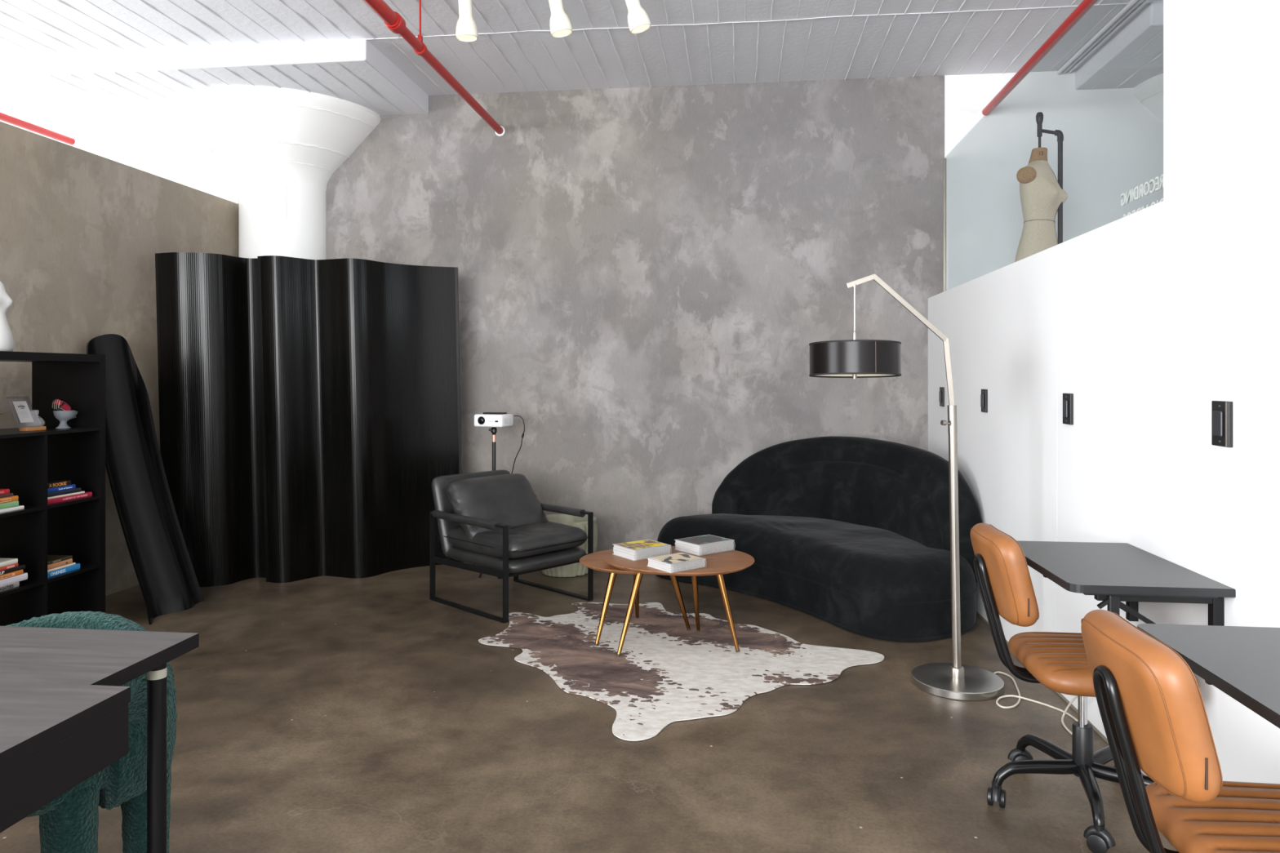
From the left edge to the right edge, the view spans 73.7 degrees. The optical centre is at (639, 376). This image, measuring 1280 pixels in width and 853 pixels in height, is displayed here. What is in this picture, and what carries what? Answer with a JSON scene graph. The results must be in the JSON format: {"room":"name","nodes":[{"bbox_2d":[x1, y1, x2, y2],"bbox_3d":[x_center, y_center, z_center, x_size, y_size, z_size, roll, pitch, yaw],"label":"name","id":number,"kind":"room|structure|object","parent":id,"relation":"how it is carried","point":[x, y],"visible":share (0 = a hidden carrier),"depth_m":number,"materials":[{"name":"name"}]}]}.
{"room":"design studio","nodes":[
{"label":"design studio","id":0,"kind":"room"},
{"bbox_2d":[0,121,238,595],"bbox_3d":[-3.432,0.000,4.811,0.124,2.720,3.976,0,0,7],"label":"wall","id":1,"kind":"structure","parent":0,"point":[82,232],"depth_m":5.15,"materials":[{"name":"grey paint"}]},
{"bbox_2d":[34,38,428,124],"bbox_3d":[-2.853,-2.116,6.276,2.340,0.168,1.314,0,0,7],"label":"ceiling","id":2,"kind":"structure","parent":0,"point":[144,85],"depth_m":5.75,"materials":[{"name":"white paint"}]},
{"bbox_2d":[172,84,380,259],"bbox_3d":[-2.800,-0.345,6.740,1.570,3.410,1.570,0,0,7],"label":"column","id":3,"kind":"structure","parent":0,"point":[282,147],"depth_m":6.39,"materials":[{"name":"white paint"}]},
{"bbox_2d":[0,70,1163,551],"bbox_3d":[0.490,-0.410,6.463,14.700,3.540,0.200,0,0,7],"label":"wall","id":4,"kind":"structure","parent":0,"point":[648,276],"depth_m":6.38,"materials":[{"name":"grey paint"}]},
{"bbox_2d":[0,111,76,146],"bbox_3d":[-5.038,-1.915,3.284,0.080,0.080,7.377,0,0,7],"label":"pipe","id":5,"kind":"object","parent":4,"relation":"attached to","point":[72,141],"visible":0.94,"depth_m":6.58,"materials":[{"name":"red metal"}]},
{"bbox_2d":[980,0,1097,117],"bbox_3d":[2.064,-1.902,2.469,0.094,0.094,7.377,0,0,7],"label":"pipe","id":6,"kind":"object","parent":4,"relation":"attached to","point":[1085,6],"visible":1,"depth_m":4.97,"materials":[{"name":"metal"}]},
{"bbox_2d":[0,0,1163,112],"bbox_3d":[-0.134,-2.250,1.022,14.700,0.160,11.200,0,0,7],"label":"ceiling","id":7,"kind":"structure","parent":0,"point":[686,42],"depth_m":5.43,"materials":[{"name":"white paint"}]},
{"bbox_2d":[364,0,505,136],"bbox_3d":[-1.493,-2.009,2.877,0.094,0.342,7.377,0,0,7],"label":"pipe","id":8,"kind":"object","parent":7,"relation":"attached to","point":[392,19],"visible":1,"depth_m":4.89,"materials":[{"name":"red metal"}]},
{"bbox_2d":[1056,0,1137,74],"bbox_3d":[2.744,-2.162,4.071,0.028,0.027,4.000,0,0,7],"label":"conduit","id":9,"kind":"object","parent":7,"relation":"attached to","point":[1130,4],"visible":1,"depth_m":5.37,"materials":[{"name":"white metal"}]},
{"bbox_2d":[1062,0,1143,73],"bbox_3d":[2.782,-2.165,4.066,0.022,0.021,4.000,0,0,7],"label":"conduit","id":10,"kind":"object","parent":7,"relation":"attached to","point":[1129,11],"visible":0.91,"depth_m":5.37,"materials":[{"name":"white metal"}]},
{"bbox_2d":[1067,0,1149,73],"bbox_3d":[2.817,-2.165,4.062,0.022,0.021,4.000,0,0,7],"label":"conduit","id":11,"kind":"object","parent":7,"relation":"attached to","point":[1144,2],"visible":1,"depth_m":5.38,"materials":[{"name":"white metal"}]},
{"bbox_3d":[-0.480,-2.162,4.585,2.600,0.034,0.036,0,0,7],"label":"track","id":12,"kind":"object","parent":7,"relation":"attached to","visible":0},
{"bbox_2d":[455,0,478,41],"bbox_3d":[-0.943,-1.993,4.648,0.120,0.302,0.120,0,0,7],"label":"track spotlight","id":13,"kind":"object","parent":12,"relation":"hanging from","point":[466,29],"visible":1,"depth_m":4.61,"materials":[{"name":"white metal"}]},
{"bbox_2d":[548,0,572,37],"bbox_3d":[-0.438,-1.992,4.596,0.151,0.306,0.120,0,0,7],"label":"track spotlight","id":14,"kind":"object","parent":12,"relation":"attached to","point":[560,24],"visible":1,"depth_m":4.55,"materials":[{"name":"white metal"}]},
{"bbox_2d":[625,0,651,33],"bbox_3d":[-0.026,-1.992,4.553,0.171,0.305,0.120,0,0,7],"label":"track spotlight","id":15,"kind":"object","parent":12,"relation":"attached to","point":[638,20],"visible":1,"depth_m":4.51,"materials":[{"name":"white metal"}]},
{"bbox_2d":[0,562,1177,852],"bbox_3d":[-0.134,1.420,1.022,14.700,0.120,11.200,0,0,7],"label":"floor","id":16,"kind":"structure","parent":0,"point":[319,714],"depth_m":3.14,"materials":[{"name":"concrete"}]},
{"bbox_2d":[0,351,105,626],"bbox_3d":[-3.061,0.622,3.738,0.386,1.476,1.470,0,0,7],"label":"bookshelf","id":17,"kind":"object","parent":16,"relation":"on","point":[76,528],"visible":0.64,"depth_m":4.41,"materials":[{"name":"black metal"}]},
{"bbox_2d":[0,281,13,351],"bbox_3d":[-3.020,-0.285,3.990,0.124,0.338,0.172,0,0,7],"label":"sculpture","id":18,"kind":"object","parent":17,"relation":"on","point":[6,341],"visible":0.98,"depth_m":3.99,"materials":[{"name":"white ceramic"}]},
{"bbox_2d":[0,582,19,591],"bbox_3d":[-2.954,0.957,3.856,0.160,0.022,0.188,0,0,7],"label":"book","id":19,"kind":"object","parent":17,"relation":"on","point":[17,584],"visible":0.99,"depth_m":3.89,"materials":[{"name":"grey paper"}]},
{"bbox_2d":[0,573,27,586],"bbox_3d":[-2.953,0.930,3.880,0.158,0.030,0.235,0,0,7],"label":"book","id":20,"kind":"object","parent":19,"relation":"on","point":[24,576],"visible":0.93,"depth_m":3.91,"materials":[{"name":"white paper"}]},
{"bbox_2d":[0,569,23,580],"bbox_3d":[-2.953,0.904,3.867,0.160,0.021,0.210,0,0,7],"label":"book","id":21,"kind":"object","parent":20,"relation":"on","point":[20,571],"visible":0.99,"depth_m":3.90,"materials":[{"name":"orange paper"}]},
{"bbox_2d":[0,564,25,575],"bbox_3d":[-2.953,0.884,3.873,0.160,0.019,0.222,0,0,7],"label":"book","id":22,"kind":"object","parent":21,"relation":"on","point":[19,567],"visible":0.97,"depth_m":3.91,"materials":[{"name":"black paper"}]},
{"bbox_2d":[0,562,17,571],"bbox_3d":[-2.955,0.865,3.853,0.159,0.017,0.182,0,0,7],"label":"book","id":23,"kind":"object","parent":22,"relation":"on","point":[15,565],"visible":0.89,"depth_m":3.88,"materials":[{"name":"red paper"}]},
{"bbox_2d":[0,558,17,567],"bbox_3d":[-2.956,0.847,3.852,0.158,0.020,0.180,0,0,7],"label":"book","id":24,"kind":"object","parent":23,"relation":"on","point":[3,562],"visible":1,"depth_m":3.89,"materials":[{"name":"white paper"}]},
{"bbox_2d":[0,505,24,513],"bbox_3d":[-2.954,0.606,3.870,0.158,0.016,0.215,0,0,7],"label":"book","id":25,"kind":"object","parent":17,"relation":"on","point":[20,507],"visible":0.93,"depth_m":3.90,"materials":[{"name":"white paper"}]},
{"bbox_2d":[0,500,18,509],"bbox_3d":[-2.955,0.584,3.855,0.158,0.026,0.185,0,0,7],"label":"book","id":26,"kind":"object","parent":25,"relation":"on","point":[15,504],"visible":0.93,"depth_m":3.89,"materials":[{"name":"green paper"}]},
{"bbox_2d":[0,495,18,503],"bbox_3d":[-2.955,0.559,3.854,0.160,0.024,0.183,0,0,7],"label":"book","id":27,"kind":"object","parent":26,"relation":"on","point":[15,498],"visible":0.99,"depth_m":3.89,"materials":[{"name":"orange paper"}]},
{"bbox_2d":[0,493,13,497],"bbox_3d":[-2.957,0.539,3.840,0.158,0.015,0.155,0,0,7],"label":"book","id":28,"kind":"object","parent":27,"relation":"on","point":[9,495],"visible":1,"depth_m":3.87,"materials":[{"name":"brown paper"}]},
{"bbox_2d":[0,488,9,494],"bbox_3d":[-2.958,0.520,3.830,0.160,0.021,0.135,0,0,7],"label":"book","id":29,"kind":"object","parent":28,"relation":"on","point":[2,491],"visible":1,"depth_m":3.87,"materials":[{"name":"red paper"}]},
{"bbox_2d":[12,400,46,431],"bbox_3d":[-2.970,0.177,4.131,0.088,0.165,0.140,0,0,7],"label":"sign holder","id":30,"kind":"object","parent":17,"relation":"on","point":[23,411],"visible":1,"depth_m":4.12,"materials":[{"name":"white paper"}]},
{"bbox_2d":[16,409,44,429],"bbox_3d":[-3.051,0.212,4.262,0.105,0.094,0.106,0,0,-7],"label":"planter","id":31,"kind":"object","parent":17,"relation":"on","point":[38,421],"visible":0.52,"depth_m":4.24,"materials":[{"name":"white ceramic"}]},
{"bbox_2d":[47,563,79,577],"bbox_3d":[-2.913,0.954,4.213,0.160,0.027,0.203,0,0,7],"label":"book","id":32,"kind":"object","parent":17,"relation":"on","point":[77,566],"visible":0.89,"depth_m":4.20,"materials":[{"name":"blue paper"}]},
{"bbox_2d":[47,562,75,572],"bbox_3d":[-2.916,0.935,4.198,0.158,0.010,0.173,0,0,7],"label":"book","id":33,"kind":"object","parent":32,"relation":"on","point":[73,563],"visible":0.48,"depth_m":4.18,"materials":[{"name":"beige paper"}]},
{"bbox_2d":[47,558,72,570],"bbox_3d":[-2.916,0.917,4.188,0.160,0.025,0.153,0,0,7],"label":"book","id":34,"kind":"object","parent":33,"relation":"on","point":[68,562],"visible":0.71,"depth_m":4.18,"materials":[{"name":"brown paper"}]},
{"bbox_2d":[47,555,72,564],"bbox_3d":[-2.916,0.897,4.188,0.160,0.014,0.153,0,0,7],"label":"book","id":35,"kind":"object","parent":34,"relation":"on","point":[51,559],"visible":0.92,"depth_m":4.20,"materials":[{"name":"brown paper"}]},
{"bbox_2d":[53,409,77,428],"bbox_3d":[-2.915,0.214,4.331,0.085,0.090,0.119,0,0,7],"label":"bowl","id":36,"kind":"object","parent":17,"relation":"on","point":[63,416],"visible":0.98,"depth_m":4.30,"materials":[{"name":"white ceramic"}]},
{"bbox_2d":[51,399,71,410],"bbox_3d":[-2.918,0.148,4.307,0.054,0.077,0.086,0,0,7],"label":"fabric","id":37,"kind":"object","parent":36,"relation":"on","point":[57,404],"visible":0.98,"depth_m":4.28,"materials":[{"name":"fabric"}]},
{"bbox_2d":[47,491,92,504],"bbox_3d":[-2.909,0.602,4.253,0.160,0.023,0.283,0,0,7],"label":"book","id":38,"kind":"object","parent":17,"relation":"on","point":[85,495],"visible":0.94,"depth_m":4.24,"materials":[{"name":"red paper"}]},
{"bbox_2d":[47,491,84,499],"bbox_3d":[-2.913,0.585,4.228,0.158,0.010,0.233,0,0,7],"label":"book","id":39,"kind":"object","parent":38,"relation":"on","point":[80,492],"visible":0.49,"depth_m":4.21,"materials":[{"name":"beige paper"}]},
{"bbox_2d":[47,487,81,497],"bbox_3d":[-2.914,0.570,4.217,0.158,0.020,0.210,0,0,7],"label":"book","id":40,"kind":"object","parent":39,"relation":"on","point":[77,489],"visible":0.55,"depth_m":4.21,"materials":[{"name":"black paper"}]},
{"bbox_2d":[47,484,75,493],"bbox_3d":[-2.915,0.548,4.198,0.160,0.022,0.173,0,0,7],"label":"book","id":41,"kind":"object","parent":40,"relation":"on","point":[72,486],"visible":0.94,"depth_m":4.19,"materials":[{"name":"blue paper"}]},
{"bbox_2d":[47,480,71,488],"bbox_3d":[-2.917,0.525,4.184,0.160,0.023,0.143,0,0,7],"label":"book","id":42,"kind":"object","parent":41,"relation":"on","point":[51,483],"visible":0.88,"depth_m":4.18,"materials":[{"name":"black paper"}]},
{"bbox_2d":[5,610,177,852],"bbox_3d":[-1.558,1.004,2.120,0.803,0.712,0.587,0,0,7],"label":"boucle chair","id":43,"kind":"object","parent":16,"relation":"on","point":[69,823],"visible":0.24,"depth_m":2.01,"materials":[{"name":"teal fabric"}]},
{"bbox_2d":[0,626,199,852],"bbox_3d":[-1.792,0.985,1.439,1.512,0.750,1.350,0,0,7],"label":"desk","id":44,"kind":"object","parent":16,"relation":"on","point":[64,703],"visible":1,"depth_m":1.67,"materials":[{"name":"grey wood"}]},
{"bbox_2d":[86,333,204,624],"bbox_3d":[-2.918,0.549,5.034,0.701,1.621,0.488,0,0,22],"label":"panel","id":45,"kind":"object","parent":16,"relation":"on","point":[167,580],"visible":0.9,"depth_m":5.07,"materials":[{"name":"black paint"}]},
{"bbox_2d":[155,252,266,586],"bbox_3d":[-2.783,0.282,5.592,0.696,2.156,0.218,0,0,-24],"label":"screen","id":46,"kind":"object","parent":16,"relation":"on","point":[208,322],"visible":0.88,"depth_m":5.52,"materials":[{"name":"black paint"}]},
{"bbox_2d":[257,255,464,582],"bbox_3d":[-1.871,0.282,5.865,1.381,2.156,0.221,0,0,-26],"label":"screen","id":47,"kind":"object","parent":16,"relation":"on","point":[360,367],"visible":0.99,"depth_m":5.79,"materials":[{"name":"black paint"}]},
{"bbox_2d":[472,426,497,577],"bbox_3d":[-1.015,0.852,5.939,0.424,1.008,0.395,0,0,7],"label":"stand","id":48,"kind":"object","parent":16,"relation":"on","point":[494,430],"visible":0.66,"depth_m":5.97,"materials":[{"name":"black plastic"}]},
{"bbox_2d":[474,412,513,427],"bbox_3d":[-1.026,0.297,5.975,0.226,0.099,0.178,0,0,21],"label":"projector","id":49,"kind":"object","parent":48,"relation":"on","point":[500,420],"visible":1,"depth_m":5.91,"materials":[{"name":"white plastic"}]},
{"bbox_2d":[505,417,509,424],"bbox_3d":[-0.922,0.308,5.932,0.001,0.042,0.085,0,0,20],"label":"vent","id":50,"kind":"object","parent":49,"relation":"attached to","point":[507,420],"depth_m":5.93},
{"bbox_2d":[511,415,524,474],"bbox_3d":[-0.780,0.816,6.214,0.189,1.095,0.537,0,0,28],"label":"power cable","id":51,"kind":"object","parent":49,"relation":"attached to","point":[522,434],"visible":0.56,"depth_m":5.98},
{"bbox_2d":[429,470,593,623],"bbox_3d":[-0.797,0.987,5.218,0.841,0.745,0.696,0,0,43],"label":"armchair","id":52,"kind":"object","parent":16,"relation":"on","point":[495,521],"visible":1,"depth_m":5.10,"materials":[{"name":"black leather"}]},
{"bbox_2d":[446,473,548,540],"bbox_3d":[-0.874,0.816,5.290,0.347,0.384,0.624,0,0,43],"label":"pillow","id":53,"kind":"object","parent":52,"relation":"on","point":[511,500],"depth_m":5.18,"materials":[{"name":"grey leather"}]},
{"bbox_2d":[447,521,587,558],"bbox_3d":[-0.745,0.969,5.170,0.700,0.144,0.600,0,0,43],"label":"seat cushion","id":54,"kind":"object","parent":52,"relation":"on","point":[524,540],"depth_m":4.99,"materials":[{"name":"grey leather"}]},
{"bbox_2d":[541,513,597,577],"bbox_3d":[-0.515,1.172,5.947,0.439,0.376,0.439,0,0,7],"label":"planter","id":55,"kind":"object","parent":16,"relation":"on","point":[573,570],"visible":0.32,"depth_m":5.80,"materials":[{"name":"green ceramic"}]},
{"bbox_2d":[478,602,884,741],"bbox_3d":[0.072,1.353,4.351,1.582,0.007,1.823,0,0,-36],"label":"cowhide rug","id":56,"kind":"object","parent":16,"relation":"on","point":[664,673],"visible":0.94,"depth_m":4.06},
{"bbox_2d":[579,549,690,645],"bbox_3d":[-0.012,1.157,4.520,0.609,0.391,0.603,0,0,7],"label":"coffee table","id":57,"kind":"object","parent":56,"relation":"on","point":[594,561],"visible":0.53,"depth_m":4.39,"materials":[{"name":"brown wood"}]},
{"bbox_2d":[604,546,754,656],"bbox_3d":[0.201,1.142,4.381,0.768,0.423,0.656,0,0,7],"label":"coffee table","id":58,"kind":"object","parent":56,"relation":"on","point":[718,564],"visible":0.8,"depth_m":4.22,"materials":[{"name":"brown wood"}]},
{"bbox_2d":[612,539,671,560],"bbox_3d":[0.013,0.901,4.457,0.238,0.057,0.214,0,0,-35],"label":"book","id":59,"kind":"object","parent":58,"relation":"on","point":[637,550],"visible":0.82,"depth_m":4.41,"materials":[{"name":"white paper"}]},
{"bbox_2d":[615,539,666,549],"bbox_3d":[0.007,0.877,4.468,0.216,0.001,0.174,0,0,-35],"label":"picture","id":60,"kind":"object","parent":59,"relation":"on","point":[646,544],"depth_m":4.45},
{"bbox_2d":[646,552,706,573],"bbox_3d":[0.182,0.907,4.176,0.220,0.045,0.204,0,0,-36],"label":"book","id":61,"kind":"object","parent":58,"relation":"on","point":[680,562],"visible":1,"depth_m":4.13,"materials":[{"name":"white paper"}]},
{"bbox_2d":[649,552,700,564],"bbox_3d":[0.176,0.889,4.187,0.198,0.001,0.164,0,0,-36],"label":"picture","id":62,"kind":"object","parent":61,"relation":"on","point":[680,557],"depth_m":4.17},
{"bbox_2d":[674,534,734,555],"bbox_3d":[0.350,0.900,4.585,0.252,0.058,0.219,0,0,-37],"label":"book","id":63,"kind":"object","parent":58,"relation":"on","point":[706,544],"visible":1,"depth_m":4.53,"materials":[{"name":"white paper"}]},
{"bbox_2d":[677,534,728,544],"bbox_3d":[0.344,0.876,4.595,0.230,0.001,0.179,0,0,-37],"label":"picture","id":64,"kind":"object","parent":63,"relation":"on","point":[707,539],"depth_m":4.57},
{"bbox_2d":[656,435,982,642],"bbox_3d":[1.190,0.885,5.458,1.279,0.951,2.148,0,0,-39],"label":"curved sofa","id":65,"kind":"object","parent":16,"relation":"on","point":[850,534],"visible":0.9,"depth_m":5.14,"materials":[{"name":"black fabric"}]},
{"bbox_2d":[657,513,976,603],"bbox_3d":[1.190,1.057,5.458,1.261,0.224,2.130,0,0,-39],"label":"seat cushion","id":66,"kind":"object","parent":65,"relation":"on","point":[852,559],"depth_m":4.88,"materials":[{"name":"black fabric"}]},
{"bbox_2d":[808,274,1004,701],"bbox_3d":[1.172,0.452,3.772,0.837,1.816,0.431,0,0,7],"label":"floor lamp","id":67,"kind":"object","parent":16,"relation":"on","point":[854,358],"visible":1,"depth_m":3.75,"materials":[{"name":"metal"}]},
{"bbox_2d":[993,671,1078,734],"bbox_3d":[1.599,1.256,3.517,0.238,0.210,0.798,0,0,-5],"label":"lamp cord","id":68,"kind":"object","parent":16,"relation":"on","point":[1020,697],"visible":0.73,"depth_m":3.52,"materials":[{"name":"white plastic"}]},
{"bbox_2d":[1035,111,1063,244],"bbox_3d":[2.595,-0.143,5.268,0.320,3.006,0.320,0,0,7],"label":"stand","id":69,"kind":"object","parent":16,"relation":"on","point":[1039,116],"visible":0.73,"depth_m":5.26,"materials":[{"name":"black metal"}]},
{"bbox_2d":[1014,146,1067,262],"bbox_3d":[2.483,-0.933,5.302,0.274,0.964,0.380,0,0,45],"label":"dress form","id":70,"kind":"object","parent":69,"relation":"hanging from","point":[1041,193],"visible":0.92,"depth_m":5.20,"materials":[{"name":"fabric"}]},
{"bbox_2d":[970,523,1199,852],"bbox_3d":[1.373,0.923,2.695,0.611,0.874,0.593,0,0,7],"label":"office chair","id":71,"kind":"object","parent":16,"relation":"on","point":[1058,661],"visible":0.71,"depth_m":2.67,"materials":[{"name":"orange leather"}]},
{"bbox_2d":[1080,609,1279,852],"bbox_3d":[1.195,0.923,1.628,0.611,0.874,0.593,0,0,7],"label":"office chair","id":72,"kind":"object","parent":16,"relation":"on","point":[1151,705],"visible":1,"depth_m":1.62,"materials":[{"name":"orange leather"}]},
{"bbox_2d":[928,0,1279,783],"bbox_3d":[1.752,-0.410,2.253,0.233,3.540,7.877,0,0,7],"label":"wall","id":73,"kind":"structure","parent":0,"point":[1153,315],"depth_m":2.72,"materials":[{"name":"white paint"}]},
{"bbox_2d":[938,386,944,406],"bbox_3d":[2.022,0.132,5.727,0.020,0.128,0.086,0,0,7],"label":"wall outlet","id":74,"kind":"object","parent":73,"relation":"attached to","point":[941,393],"visible":1,"depth_m":5.71,"materials":[{"name":"black plastic"}]},
{"bbox_2d":[938,391,942,402],"bbox_3d":[2.017,0.132,5.728,0.008,0.072,0.042,0,0,7],"label":"receptacle","id":75,"kind":"object","parent":74,"relation":"attached to","point":[940,392],"depth_m":5.71,"materials":[{"name":"black plastic"}]},
{"bbox_2d":[980,389,987,412],"bbox_3d":[1.909,0.132,4.743,0.020,0.128,0.086,0,0,7],"label":"wall outlet","id":76,"kind":"object","parent":73,"relation":"attached to","point":[984,396],"visible":1,"depth_m":4.72,"materials":[{"name":"black plastic"}]},
{"bbox_2d":[980,394,983,407],"bbox_3d":[1.904,0.132,4.745,0.008,0.072,0.042,0,0,7],"label":"receptacle","id":77,"kind":"object","parent":76,"relation":"attached to","point":[981,395],"depth_m":4.73,"materials":[{"name":"plastic"}]},
{"bbox_2d":[942,158,1163,292],"bbox_3d":[2.006,-1.065,4.456,0.022,1.030,3.442,0,0,7],"label":"window","id":78,"kind":"structure","parent":73,"relation":"in","point":[944,159],"depth_m":3.29,"materials":[{"name":"clear glass"}]},
{"bbox_2d":[976,610,1143,774],"bbox_3d":[1.833,1.354,4.005,0.004,0.012,4.377,0,0,7],"label":"trim","id":79,"kind":"structure","parent":73,"relation":"attached to","point":[1060,695],"depth_m":3.50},
{"bbox_2d":[1062,393,1073,424],"bbox_3d":[1.771,0.132,3.541,0.020,0.128,0.086,0,0,7],"label":"wall outlet","id":80,"kind":"object","parent":73,"relation":"attached to","point":[1068,398],"visible":1,"depth_m":3.52,"materials":[{"name":"black plastic"}]},
{"bbox_2d":[1062,400,1067,417],"bbox_3d":[1.766,0.132,3.543,0.008,0.072,0.042,0,0,7],"label":"receptacle","id":81,"kind":"object","parent":80,"relation":"attached to","point":[1064,402],"depth_m":3.54,"materials":[{"name":"black plastic"}]},
{"bbox_2d":[1017,541,1235,626],"bbox_3d":[1.468,0.713,2.710,0.434,0.254,0.660,0,0,7],"label":"desk","id":82,"kind":"object","parent":73,"relation":"attached to","point":[1114,573],"visible":0.8,"depth_m":2.52,"materials":[{"name":"black laminate"}]},
{"bbox_2d":[1137,623,1279,728],"bbox_3d":[1.341,0.713,1.605,0.434,0.254,0.815,0,0,7],"label":"desk","id":83,"kind":"object","parent":73,"relation":"attached to","point":[1242,663],"visible":0.88,"depth_m":1.79,"materials":[{"name":"black laminate"}]},
{"bbox_2d":[1211,400,1232,447],"bbox_3d":[1.642,0.132,2.413,0.020,0.128,0.086,0,0,7],"label":"wall outlet","id":84,"kind":"object","parent":73,"relation":"attached to","point":[1221,411],"visible":1,"depth_m":2.40,"materials":[{"name":"black plastic"}]},
{"bbox_2d":[1213,410,1223,436],"bbox_3d":[1.636,0.132,2.415,0.008,0.072,0.042,0,0,7],"label":"receptacle","id":85,"kind":"object","parent":84,"relation":"attached to","point":[1218,415],"depth_m":2.41,"materials":[{"name":"black plastic"}]},
{"bbox_2d":[1075,0,1163,89],"bbox_3d":[4.201,-2.116,5.467,2.340,0.168,1.314,0,0,7],"label":"beam","id":86,"kind":"structure","parent":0,"point":[1133,55],"depth_m":5.50,"materials":[{"name":"white paint"}]},
{"bbox_2d":[1132,72,1163,123],"bbox_3d":[4.254,-0.345,5.931,1.570,3.410,1.570,0,0,7],"label":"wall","id":87,"kind":"structure","parent":0,"point":[1149,92],"depth_m":5.89,"materials":[{"name":"white paint"}]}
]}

